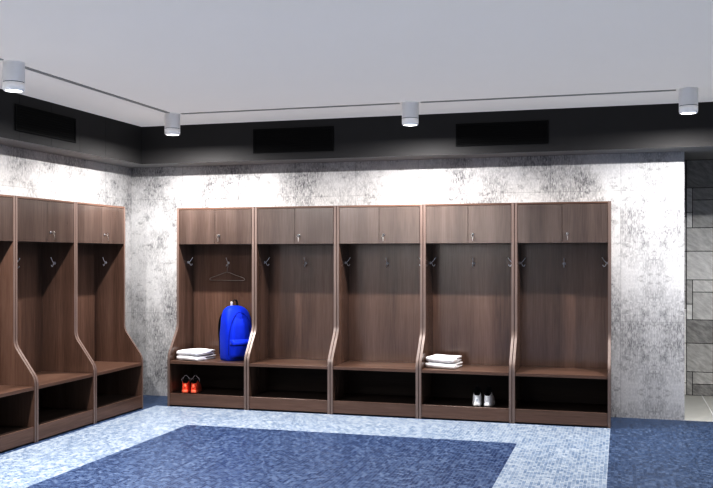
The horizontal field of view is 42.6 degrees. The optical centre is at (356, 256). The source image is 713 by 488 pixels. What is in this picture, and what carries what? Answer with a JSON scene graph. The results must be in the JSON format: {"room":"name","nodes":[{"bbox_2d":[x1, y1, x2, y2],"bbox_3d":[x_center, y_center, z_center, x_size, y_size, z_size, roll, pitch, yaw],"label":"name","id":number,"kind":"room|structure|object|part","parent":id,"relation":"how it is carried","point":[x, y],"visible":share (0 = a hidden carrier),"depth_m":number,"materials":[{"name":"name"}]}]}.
{"room":"changing room","nodes":[
{"label":"changing room","id":0,"kind":"room"},
{"bbox_2d":[0,145,131,338],"bbox_3d":[-4.189,0.083,5.353,0.120,3.035,10.951,0,0,16],"label":"wall","id":1,"kind":"structure","parent":0,"point":[23,172],"depth_m":9.42,"materials":[{"name":"concrete"}]},
{"bbox_2d":[15,104,75,142],"bbox_3d":[-2.862,-1.222,8.453,0.013,0.235,0.925,0,0,16],"label":"air vent","id":2,"kind":"object","parent":1,"relation":"attached to","point":[30,120],"visible":1,"depth_m":8.42,"materials":[{"name":"black metal"}]},
{"bbox_2d":[0,89,141,164],"bbox_3d":[-4.019,-1.228,5.106,0.345,0.413,10.568,0,0,16],"label":"soffit","id":3,"kind":"structure","parent":1,"relation":"attached to","point":[101,139],"depth_m":9.06,"materials":[{"name":"grey paint"}]},
{"bbox_2d":[0,0,712,126],"bbox_3d":[0.848,-1.485,3.956,10.574,0.100,11.071,0,0,16],"label":"ceiling","id":4,"kind":"structure","parent":0,"point":[172,56],"depth_m":6.53,"materials":[{"name":"white paint"}]},
{"bbox_2d":[2,60,24,92],"bbox_3d":[-2.535,-1.328,6.763,0.158,0.212,0.158,0,0,16],"label":"spotlight","id":5,"kind":"object","parent":4,"relation":"in","point":[13,72],"visible":1,"depth_m":6.70,"materials":[{"name":"white metal"}]},
{"bbox_2d":[25,66,169,112],"bbox_3d":[-2.204,-1.432,7.995,0.045,0.006,2.330,0,0,16],"label":"track","id":6,"kind":"object","parent":4,"relation":"attached to","point":[27,68],"visible":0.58,"depth_m":7.78,"materials":[{"name":"grey metal"}]},
{"bbox_2d":[164,113,179,135],"bbox_3d":[-1.854,-1.328,9.210,0.158,0.212,0.158,0,0,16],"label":"spotlight","id":7,"kind":"object","parent":4,"relation":"in","point":[171,120],"visible":1,"depth_m":9.14,"materials":[{"name":"white metal"}]},
{"bbox_2d":[180,103,399,113],"bbox_3d":[-0.677,-1.432,8.869,2.252,0.006,0.044,0,0,16],"label":"track","id":8,"kind":"object","parent":4,"relation":"attached to","point":[384,103],"visible":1,"depth_m":8.83,"materials":[{"name":"grey metal"}]},
{"bbox_2d":[402,101,418,125],"bbox_3d":[0.501,-1.328,8.528,0.158,0.212,0.158,0,0,16],"label":"spotlight","id":9,"kind":"object","parent":4,"relation":"in","point":[410,109],"visible":1,"depth_m":8.46,"materials":[{"name":"white metal"}]},
{"bbox_2d":[420,90,675,102],"bbox_3d":[1.674,-1.432,8.188,2.243,0.006,0.044,0,0,16],"label":"track","id":10,"kind":"object","parent":4,"relation":"attached to","point":[655,90],"visible":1,"depth_m":8.17,"materials":[{"name":"grey metal"}]},
{"bbox_2d":[679,87,697,114],"bbox_3d":[2.839,-1.328,7.819,0.158,0.212,0.158,0,0,16],"label":"spotlight","id":11,"kind":"object","parent":4,"relation":"in","point":[688,96],"visible":1,"depth_m":7.75,"materials":[{"name":"white metal"}]},
{"bbox_2d":[0,395,712,487],"bbox_3d":[0.889,1.600,3.882,10.454,0.001,10.951,0,0,16],"label":"floor","id":12,"kind":"structure","parent":0,"point":[156,445],"depth_m":7.35,"materials":[{"name":"blue carpet"}]},
{"bbox_2d":[0,194,35,451],"bbox_3d":[-3.177,0.536,7.518,0.615,2.128,0.911,0,0,16],"label":"locker","id":13,"kind":"object","parent":12,"relation":"on","point":[17,380],"visible":1,"depth_m":7.90,"materials":[{"name":"brown wood"}]},
{"bbox_3d":[-3.273,-0.517,7.546,0.388,0.018,0.854,0,0,16],"label":"panel","id":14,"kind":"part","parent":13,"relation":"part of","materials":[{"name":"brown wood"}]},
{"bbox_3d":[-3.035,-0.318,7.699,0.018,0.376,0.424,0,0,16],"label":"door","id":15,"kind":"part","parent":13,"relation":"part of","materials":[{"name":"brown wood"}]},
{"bbox_2d":[0,425,29,435],"bbox_3d":[-3.163,1.474,7.514,0.542,0.018,0.854,0,0,16],"label":"shoe shelf","id":16,"kind":"object","parent":13,"relation":"attached to","point":[5,430],"depth_m":7.74,"materials":[{"name":"brown wood"}]},
{"bbox_3d":[-3.172,1.132,7.516,0.598,0.032,0.854,0,0,16],"label":"bench seat","id":17,"kind":"part","parent":13,"relation":"part of","materials":[{"name":"brown wood"}]},
{"bbox_2d":[15,196,94,441],"bbox_3d":[-2.922,0.536,8.396,0.615,2.128,0.911,0,0,16],"label":"locker","id":18,"kind":"object","parent":12,"relation":"on","point":[46,339],"visible":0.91,"depth_m":8.74,"materials":[{"name":"brown wood"}]},
{"bbox_3d":[-3.045,0.536,7.973,0.614,2.128,0.028,0,0,16],"label":"panel","id":19,"kind":"part","parent":18,"relation":"part of","materials":[{"name":"brown wood"}]},
{"bbox_3d":[-3.176,0.304,8.470,0.014,1.624,0.854,0,0,16],"label":"panel","id":20,"kind":"part","parent":18,"relation":"part of","materials":[{"name":"brown wood"}]},
{"bbox_3d":[-2.899,-0.318,8.168,0.018,0.376,0.424,0,0,16],"label":"door","id":21,"kind":"part","parent":18,"relation":"part of","materials":[{"name":"brown wood"}]},
{"bbox_3d":[-3.176,1.368,8.470,0.014,0.440,0.854,0,0,16],"label":"panel","id":22,"kind":"part","parent":18,"relation":"part of","materials":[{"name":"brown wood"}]},
{"bbox_3d":[-3.018,-0.517,8.425,0.388,0.018,0.854,0,0,16],"label":"panel","id":23,"kind":"part","parent":18,"relation":"part of","materials":[{"name":"brown wood"}]},
{"bbox_3d":[-2.781,-0.318,8.577,0.018,0.376,0.424,0,0,16],"label":"door","id":24,"kind":"part","parent":18,"relation":"part of","materials":[{"name":"brown wood"}]},
{"bbox_2d":[39,407,88,424],"bbox_3d":[-2.909,1.474,8.393,0.542,0.018,0.854,0,0,16],"label":"shoe shelf","id":25,"kind":"object","parent":18,"relation":"attached to","point":[47,415],"depth_m":8.49,"materials":[{"name":"brown wood"}]},
{"bbox_3d":[-2.917,1.132,8.395,0.598,0.032,0.854,0,0,16],"label":"bench seat","id":26,"kind":"part","parent":18,"relation":"part of","materials":[{"name":"brown wood"}]},
{"bbox_3d":[-2.799,0.536,8.821,0.614,2.128,0.028,0,0,16],"label":"panel","id":27,"kind":"part","parent":18,"relation":"part of","materials":[{"name":"brown wood"}]},
{"bbox_2d":[76,202,142,423],"bbox_3d":[-2.667,0.536,9.275,0.615,2.128,0.911,0,0,16],"label":"locker","id":28,"kind":"object","parent":12,"relation":"on","point":[101,330],"visible":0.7,"depth_m":9.65,"materials":[{"name":"brown wood"}]},
{"bbox_3d":[-2.790,0.536,8.851,0.614,2.128,0.028,0,0,16],"label":"panel","id":29,"kind":"part","parent":28,"relation":"part of","materials":[{"name":"brown wood"}]},
{"bbox_3d":[-2.921,0.304,9.349,0.014,1.624,0.854,0,0,16],"label":"panel","id":30,"kind":"part","parent":28,"relation":"part of","materials":[{"name":"brown wood"}]},
{"bbox_3d":[-2.645,-0.318,9.047,0.018,0.376,0.424,0,0,16],"label":"door","id":31,"kind":"part","parent":28,"relation":"part of","materials":[{"name":"brown wood"}]},
{"bbox_3d":[-2.764,-0.517,9.303,0.388,0.018,0.854,0,0,16],"label":"panel","id":32,"kind":"part","parent":28,"relation":"part of","materials":[{"name":"brown wood"}]},
{"bbox_3d":[-2.526,-0.318,9.456,0.018,0.376,0.424,0,0,16],"label":"door","id":33,"kind":"part","parent":28,"relation":"part of","materials":[{"name":"brown wood"}]},
{"bbox_2d":[97,394,136,407],"bbox_3d":[-2.654,1.474,9.271,0.542,0.018,0.854,0,0,16],"label":"shoe shelf","id":34,"kind":"object","parent":28,"relation":"attached to","point":[103,400],"depth_m":9.36,"materials":[{"name":"brown wood"}]},
{"bbox_3d":[-2.663,1.132,9.274,0.598,0.032,0.854,0,0,16],"label":"bench seat","id":35,"kind":"part","parent":28,"relation":"part of","materials":[{"name":"brown wood"}]},
{"bbox_3d":[-2.545,0.536,9.699,0.614,2.128,0.028,0,0,16],"label":"panel","id":36,"kind":"part","parent":28,"relation":"part of","materials":[{"name":"brown wood"}]},
{"bbox_2d":[167,207,254,409],"bbox_3d":[-1.501,0.536,9.952,0.911,2.128,0.615,0,0,16],"label":"locker","id":37,"kind":"object","parent":12,"relation":"on","point":[208,239],"visible":0.8,"depth_m":10.13,"materials":[{"name":"brown wood"}]},
{"bbox_3d":[-1.925,0.536,10.075,0.028,2.128,0.614,0,0,16],"label":"panel","id":38,"kind":"part","parent":37,"relation":"part of","materials":[{"name":"brown wood"}]},
{"bbox_2d":[181,374,190,392],"bbox_3d":[-1.847,1.367,9.915,0.103,0.193,0.294,0,0,-6],"label":"sneaker","id":39,"kind":"object","parent":37,"relation":"on","point":[186,386],"visible":0.98,"depth_m":9.82,"materials":[{"name":"orange rubber"}]},
{"bbox_2d":[176,354,215,360],"bbox_3d":[-1.742,1.089,9.930,0.298,0.052,0.322,0,0,31],"label":"folded towel","id":40,"kind":"object","parent":37,"relation":"on","point":[210,356],"visible":0.86,"depth_m":9.82,"materials":[{"name":"white fabric"}]},
{"bbox_2d":[176,348,214,355],"bbox_3d":[-1.744,1.035,9.928,0.298,0.056,0.317,0,0,30],"label":"folded towel","id":41,"kind":"object","parent":40,"relation":"on","point":[194,351],"visible":1,"depth_m":9.83,"materials":[{"name":"white fabric"}]},
{"bbox_2d":[191,374,201,392],"bbox_3d":[-1.734,1.367,9.894,0.103,0.193,0.294,0,0,2],"label":"sneaker","id":42,"kind":"object","parent":37,"relation":"on","point":[196,387],"visible":1,"depth_m":9.81,"materials":[{"name":"orange rubber"}]},
{"bbox_3d":[-1.729,-0.318,9.930,0.424,0.376,0.018,0,0,16],"label":"door","id":43,"kind":"part","parent":37,"relation":"part of","materials":[{"name":"brown wood"}]},
{"bbox_3d":[-1.502,1.132,9.947,0.854,0.032,0.598,0,0,16],"label":"bench seat","id":44,"kind":"part","parent":37,"relation":"part of","materials":[{"name":"brown wood"}]},
{"bbox_2d":[173,387,243,395],"bbox_3d":[-1.505,1.474,9.939,0.854,0.018,0.542,0,0,16],"label":"shoe shelf","id":45,"kind":"object","parent":37,"relation":"attached to","point":[206,391],"depth_m":9.84,"materials":[{"name":"brown wood"}]},
{"bbox_3d":[-1.473,-0.517,10.049,0.854,0.018,0.388,0,0,16],"label":"panel","id":46,"kind":"part","parent":37,"relation":"part of","materials":[{"name":"brown wood"}]},
{"bbox_3d":[-1.427,1.368,10.206,0.854,0.440,0.014,0,0,16],"label":"panel","id":47,"kind":"part","parent":37,"relation":"part of","materials":[{"name":"brown wood"}]},
{"bbox_3d":[-1.427,0.304,10.206,0.854,1.624,0.014,0,0,16],"label":"panel","id":48,"kind":"part","parent":37,"relation":"part of","materials":[{"name":"brown wood"}]},
{"bbox_2d":[211,264,244,280],"bbox_3d":[-1.439,0.177,10.166,0.431,0.184,0.007,0,0,16],"label":"clothes hanger","id":49,"kind":"object","parent":37,"relation":"hanging from","point":[227,264],"visible":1,"depth_m":10.16,"materials":[{"name":"metal"}]},
{"bbox_3d":[-1.320,-0.318,9.811,0.424,0.376,0.018,0,0,16],"label":"door","id":50,"kind":"part","parent":37,"relation":"part of","materials":[{"name":"brown wood"}]},
{"bbox_2d":[218,300,251,360],"bbox_3d":[-1.300,0.792,9.882,0.338,0.647,0.365,0,0,-36],"label":"backpack","id":51,"kind":"object","parent":37,"relation":"on","point":[235,323],"visible":0.84,"depth_m":9.77,"materials":[{"name":"blue fabric"}]},
{"bbox_3d":[-1.236,0.851,9.796,0.247,0.430,0.058,0,0,-36],"label":"panel","id":52,"kind":"part","parent":51,"relation":"part of","materials":[{"name":"blue fabric"}]},
{"bbox_3d":[-1.077,0.536,9.829,0.028,2.128,0.614,0,0,16],"label":"panel","id":53,"kind":"part","parent":37,"relation":"part of","materials":[{"name":"brown wood"}]},
{"bbox_2d":[247,206,336,413],"bbox_3d":[-0.622,0.536,9.697,0.911,2.128,0.615,0,0,16],"label":"locker","id":54,"kind":"object","parent":12,"relation":"on","point":[291,347],"visible":0.86,"depth_m":9.88,"materials":[{"name":"brown wood"}]},
{"bbox_3d":[-1.046,0.536,9.820,0.028,2.128,0.614,0,0,16],"label":"panel","id":55,"kind":"part","parent":54,"relation":"part of","materials":[{"name":"brown wood"}]},
{"bbox_3d":[-0.851,-0.318,9.675,0.424,0.376,0.018,0,0,16],"label":"door","id":56,"kind":"part","parent":54,"relation":"part of","materials":[{"name":"brown wood"}]},
{"bbox_3d":[-0.623,1.132,9.693,0.854,0.032,0.598,0,0,16],"label":"bench seat","id":57,"kind":"part","parent":54,"relation":"part of","materials":[{"name":"brown wood"}]},
{"bbox_2d":[251,390,326,399],"bbox_3d":[-0.626,1.474,9.684,0.854,0.018,0.542,0,0,16],"label":"shoe shelf","id":58,"kind":"object","parent":54,"relation":"attached to","point":[259,394],"depth_m":9.63,"materials":[{"name":"brown wood"}]},
{"bbox_3d":[-0.594,-0.517,9.794,0.854,0.018,0.388,0,0,16],"label":"panel","id":59,"kind":"part","parent":54,"relation":"part of","materials":[{"name":"brown wood"}]},
{"bbox_3d":[-0.549,1.368,9.951,0.854,0.440,0.014,0,0,16],"label":"panel","id":60,"kind":"part","parent":54,"relation":"part of","materials":[{"name":"brown wood"}]},
{"bbox_3d":[-0.549,0.304,9.951,0.854,1.624,0.014,0,0,16],"label":"panel","id":61,"kind":"part","parent":54,"relation":"part of","materials":[{"name":"brown wood"}]},
{"bbox_3d":[-0.441,-0.318,9.556,0.424,0.376,0.018,0,0,16],"label":"door","id":62,"kind":"part","parent":54,"relation":"part of","materials":[{"name":"brown wood"}]},
{"bbox_3d":[-0.198,0.536,9.575,0.028,2.128,0.614,0,0,16],"label":"panel","id":63,"kind":"part","parent":54,"relation":"part of","materials":[{"name":"brown wood"}]},
{"bbox_2d":[330,204,422,418],"bbox_3d":[0.257,0.536,9.443,0.911,2.128,0.615,0,0,16],"label":"locker","id":64,"kind":"object","parent":12,"relation":"on","point":[374,363],"visible":0.87,"depth_m":9.63,"materials":[{"name":"brown wood"}]},
{"bbox_3d":[-0.167,0.536,9.566,0.028,2.128,0.614,0,0,16],"label":"panel","id":65,"kind":"part","parent":64,"relation":"part of","materials":[{"name":"brown wood"}]},
{"bbox_3d":[0.028,-0.318,9.420,0.424,0.376,0.018,0,0,16],"label":"door","id":66,"kind":"part","parent":64,"relation":"part of","materials":[{"name":"brown wood"}]},
{"bbox_3d":[0.255,1.132,9.438,0.854,0.032,0.598,0,0,16],"label":"bench seat","id":67,"kind":"part","parent":64,"relation":"part of","materials":[{"name":"brown wood"}]},
{"bbox_2d":[336,393,414,403],"bbox_3d":[0.253,1.474,9.429,0.854,0.018,0.542,0,0,16],"label":"shoe shelf","id":68,"kind":"object","parent":64,"relation":"attached to","point":[342,398],"depth_m":9.43,"materials":[{"name":"brown wood"}]},
{"bbox_3d":[0.285,-0.517,9.539,0.854,0.018,0.388,0,0,16],"label":"panel","id":69,"kind":"part","parent":64,"relation":"part of","materials":[{"name":"brown wood"}]},
{"bbox_3d":[0.330,1.368,9.696,0.854,0.440,0.014,0,0,16],"label":"panel","id":70,"kind":"part","parent":64,"relation":"part of","materials":[{"name":"brown wood"}]},
{"bbox_3d":[0.330,0.304,9.696,0.854,1.624,0.014,0,0,16],"label":"panel","id":71,"kind":"part","parent":64,"relation":"part of","materials":[{"name":"brown wood"}]},
{"bbox_3d":[0.438,-0.318,9.301,0.424,0.376,0.018,0,0,16],"label":"door","id":72,"kind":"part","parent":64,"relation":"part of","materials":[{"name":"brown wood"}]},
{"bbox_3d":[0.681,0.536,9.320,0.028,2.128,0.614,0,0,16],"label":"panel","id":73,"kind":"part","parent":64,"relation":"part of","materials":[{"name":"brown wood"}]},
{"bbox_2d":[419,203,514,422],"bbox_3d":[1.135,0.536,9.188,0.911,2.128,0.615,0,0,16],"label":"locker","id":74,"kind":"object","parent":12,"relation":"on","point":[469,249],"visible":0.94,"depth_m":9.37,"materials":[{"name":"brown wood"}]},
{"bbox_3d":[0.712,0.536,9.311,0.028,2.128,0.614,0,0,16],"label":"panel","id":75,"kind":"part","parent":74,"relation":"part of","materials":[{"name":"brown wood"}]},
{"bbox_2d":[425,361,462,368],"bbox_3d":[0.882,1.087,9.205,0.308,0.056,0.262,0,0,26],"label":"folded towel","id":76,"kind":"object","parent":74,"relation":"on","point":[428,364],"visible":0.86,"depth_m":9.11,"materials":[{"name":"white fabric"}]},
{"bbox_2d":[426,354,461,362],"bbox_3d":[0.880,1.029,9.213,0.298,0.060,0.262,0,0,25],"label":"folded towel","id":77,"kind":"object","parent":76,"relation":"on","point":[441,358],"visible":1,"depth_m":9.13,"materials":[{"name":"white fabric"}]},
{"bbox_3d":[0.907,-0.318,9.165,0.424,0.376,0.018,0,0,16],"label":"door","id":78,"kind":"part","parent":74,"relation":"part of","materials":[{"name":"brown wood"}]},
{"bbox_3d":[1.134,1.132,9.183,0.854,0.032,0.598,0,0,16],"label":"bench seat","id":79,"kind":"part","parent":74,"relation":"part of","materials":[{"name":"brown wood"}]},
{"bbox_2d":[423,397,508,407],"bbox_3d":[1.132,1.474,9.175,0.854,0.018,0.542,0,0,16],"label":"shoe shelf","id":80,"kind":"object","parent":74,"relation":"attached to","point":[429,402],"depth_m":9.17,"materials":[{"name":"brown wood"}]},
{"bbox_3d":[1.163,-0.517,9.284,0.854,0.018,0.388,0,0,16],"label":"panel","id":81,"kind":"part","parent":74,"relation":"part of","materials":[{"name":"brown wood"}]},
{"bbox_3d":[1.209,1.368,9.442,0.854,0.440,0.014,0,0,16],"label":"panel","id":82,"kind":"part","parent":74,"relation":"part of","materials":[{"name":"brown wood"}]},
{"bbox_3d":[1.209,0.304,9.442,0.854,1.624,0.014,0,0,16],"label":"panel","id":83,"kind":"part","parent":74,"relation":"part of","materials":[{"name":"brown wood"}]},
{"bbox_2d":[472,385,482,405],"bbox_3d":[1.196,1.367,9.052,0.103,0.193,0.294,0,0,9],"label":"sneaker","id":84,"kind":"object","parent":74,"relation":"on","point":[477,397],"visible":1,"depth_m":8.96,"materials":[{"name":"white rubber"}]},
{"bbox_2d":[484,386,494,406],"bbox_3d":[1.311,1.367,9.024,0.103,0.193,0.294,0,0,17],"label":"sneaker","id":85,"kind":"object","parent":74,"relation":"on","point":[489,400],"visible":1,"depth_m":8.93,"materials":[{"name":"white rubber"}]},
{"bbox_3d":[1.317,-0.318,9.047,0.424,0.376,0.018,0,0,16],"label":"door","id":86,"kind":"part","parent":74,"relation":"part of","materials":[{"name":"brown wood"}]},
{"bbox_3d":[1.560,0.536,9.065,0.028,2.128,0.614,0,0,16],"label":"panel","id":87,"kind":"part","parent":74,"relation":"part of","materials":[{"name":"brown wood"}]},
{"bbox_2d":[512,201,610,427],"bbox_3d":[2.014,0.536,8.933,0.911,2.128,0.615,0,0,16],"label":"locker","id":88,"kind":"object","parent":12,"relation":"on","point":[561,363],"visible":1,"depth_m":9.11,"materials":[{"name":"brown wood"}]},
{"bbox_3d":[1.590,0.536,9.056,0.028,2.128,0.614,0,0,16],"label":"panel","id":89,"kind":"part","parent":88,"relation":"part of","materials":[{"name":"brown wood"}]},
{"bbox_3d":[1.786,-0.318,8.911,0.424,0.376,0.018,0,0,16],"label":"door","id":90,"kind":"part","parent":88,"relation":"part of","materials":[{"name":"brown wood"}]},
{"bbox_3d":[2.013,1.132,8.929,0.854,0.032,0.598,0,0,16],"label":"bench seat","id":91,"kind":"part","parent":88,"relation":"part of","materials":[{"name":"brown wood"}]},
{"bbox_2d":[516,401,607,412],"bbox_3d":[2.010,1.474,8.920,0.854,0.018,0.542,0,0,16],"label":"shoe shelf","id":92,"kind":"object","parent":88,"relation":"attached to","point":[521,406],"depth_m":8.87,"materials":[{"name":"brown wood"}]},
{"bbox_3d":[2.042,-0.517,9.030,0.854,0.018,0.388,0,0,16],"label":"panel","id":93,"kind":"part","parent":88,"relation":"part of","materials":[{"name":"brown wood"}]},
{"bbox_3d":[2.088,1.368,9.187,0.854,0.440,0.014,0,0,16],"label":"panel","id":94,"kind":"part","parent":88,"relation":"part of","materials":[{"name":"brown wood"}]},
{"bbox_3d":[2.088,0.304,9.187,0.854,1.624,0.014,0,0,16],"label":"panel","id":95,"kind":"part","parent":88,"relation":"part of","materials":[{"name":"brown wood"}]},
{"bbox_3d":[2.195,-0.318,8.792,0.424,0.376,0.018,0,0,16],"label":"door","id":96,"kind":"part","parent":88,"relation":"part of","materials":[{"name":"brown wood"}]},
{"bbox_2d":[132,152,683,420],"bbox_3d":[0.254,0.083,9.829,6.164,3.035,0.120,0,0,16],"label":"wall","id":97,"kind":"structure","parent":0,"point":[645,191],"depth_m":9.39,"materials":[{"name":"concrete"}]},
{"bbox_2d":[253,126,333,152],"bbox_3d":[-0.670,-1.228,9.631,0.900,0.255,0.013,0,0,16],"label":"air vent","id":98,"kind":"object","parent":97,"relation":"attached to","point":[301,139],"visible":1,"depth_m":9.63,"materials":[{"name":"black metal"}]},
{"bbox_2d":[116,102,712,167],"bbox_3d":[2.360,-1.228,8.958,10.454,0.413,0.380,0,0,16],"label":"soffit","id":99,"kind":"structure","parent":97,"relation":"attached to","point":[653,128],"depth_m":9.22,"materials":[{"name":"grey paint"}]},
{"bbox_2d":[456,120,548,146],"bbox_3d":[1.431,-1.212,9.022,0.910,0.225,0.013,0,0,16],"label":"air vent","id":100,"kind":"object","parent":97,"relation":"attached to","point":[518,132],"visible":1,"depth_m":9.02,"materials":[{"name":"black metal"}]},
{"bbox_2d":[684,151,712,152],"bbox_3d":[5.332,-1.228,8.357,4.410,0.413,0.120,0,0,16],"label":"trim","id":101,"kind":"structure","parent":97,"relation":"attached to","point":[688,151],"depth_m":8.90,"materials":[{"name":"black"}]},
{"bbox_2d":[684,159,712,395],"bbox_3d":[4.378,0.244,10.452,7.410,2.712,0.126,0,0,16],"label":"wall","id":102,"kind":"structure","parent":0,"point":[698,174],"depth_m":10.52,"materials":[{"name":"tile"}]},
{"bbox_2d":[684,395,712,421],"bbox_3d":[4.118,1.625,9.558,7.410,0.049,1.747,0,0,16],"label":"floor","id":103,"kind":"structure","parent":0,"point":[695,407],"depth_m":9.62,"materials":[{"name":"grey tile"}]},
{"bbox_2d":[684,152,712,159],"bbox_3d":[4.149,-1.156,9.663,7.410,0.088,1.729,0,0,16],"label":"ceiling","id":104,"kind":"structure","parent":0,"point":[701,155],"depth_m":10.17,"materials":[{"name":"black paint"}]}
]}

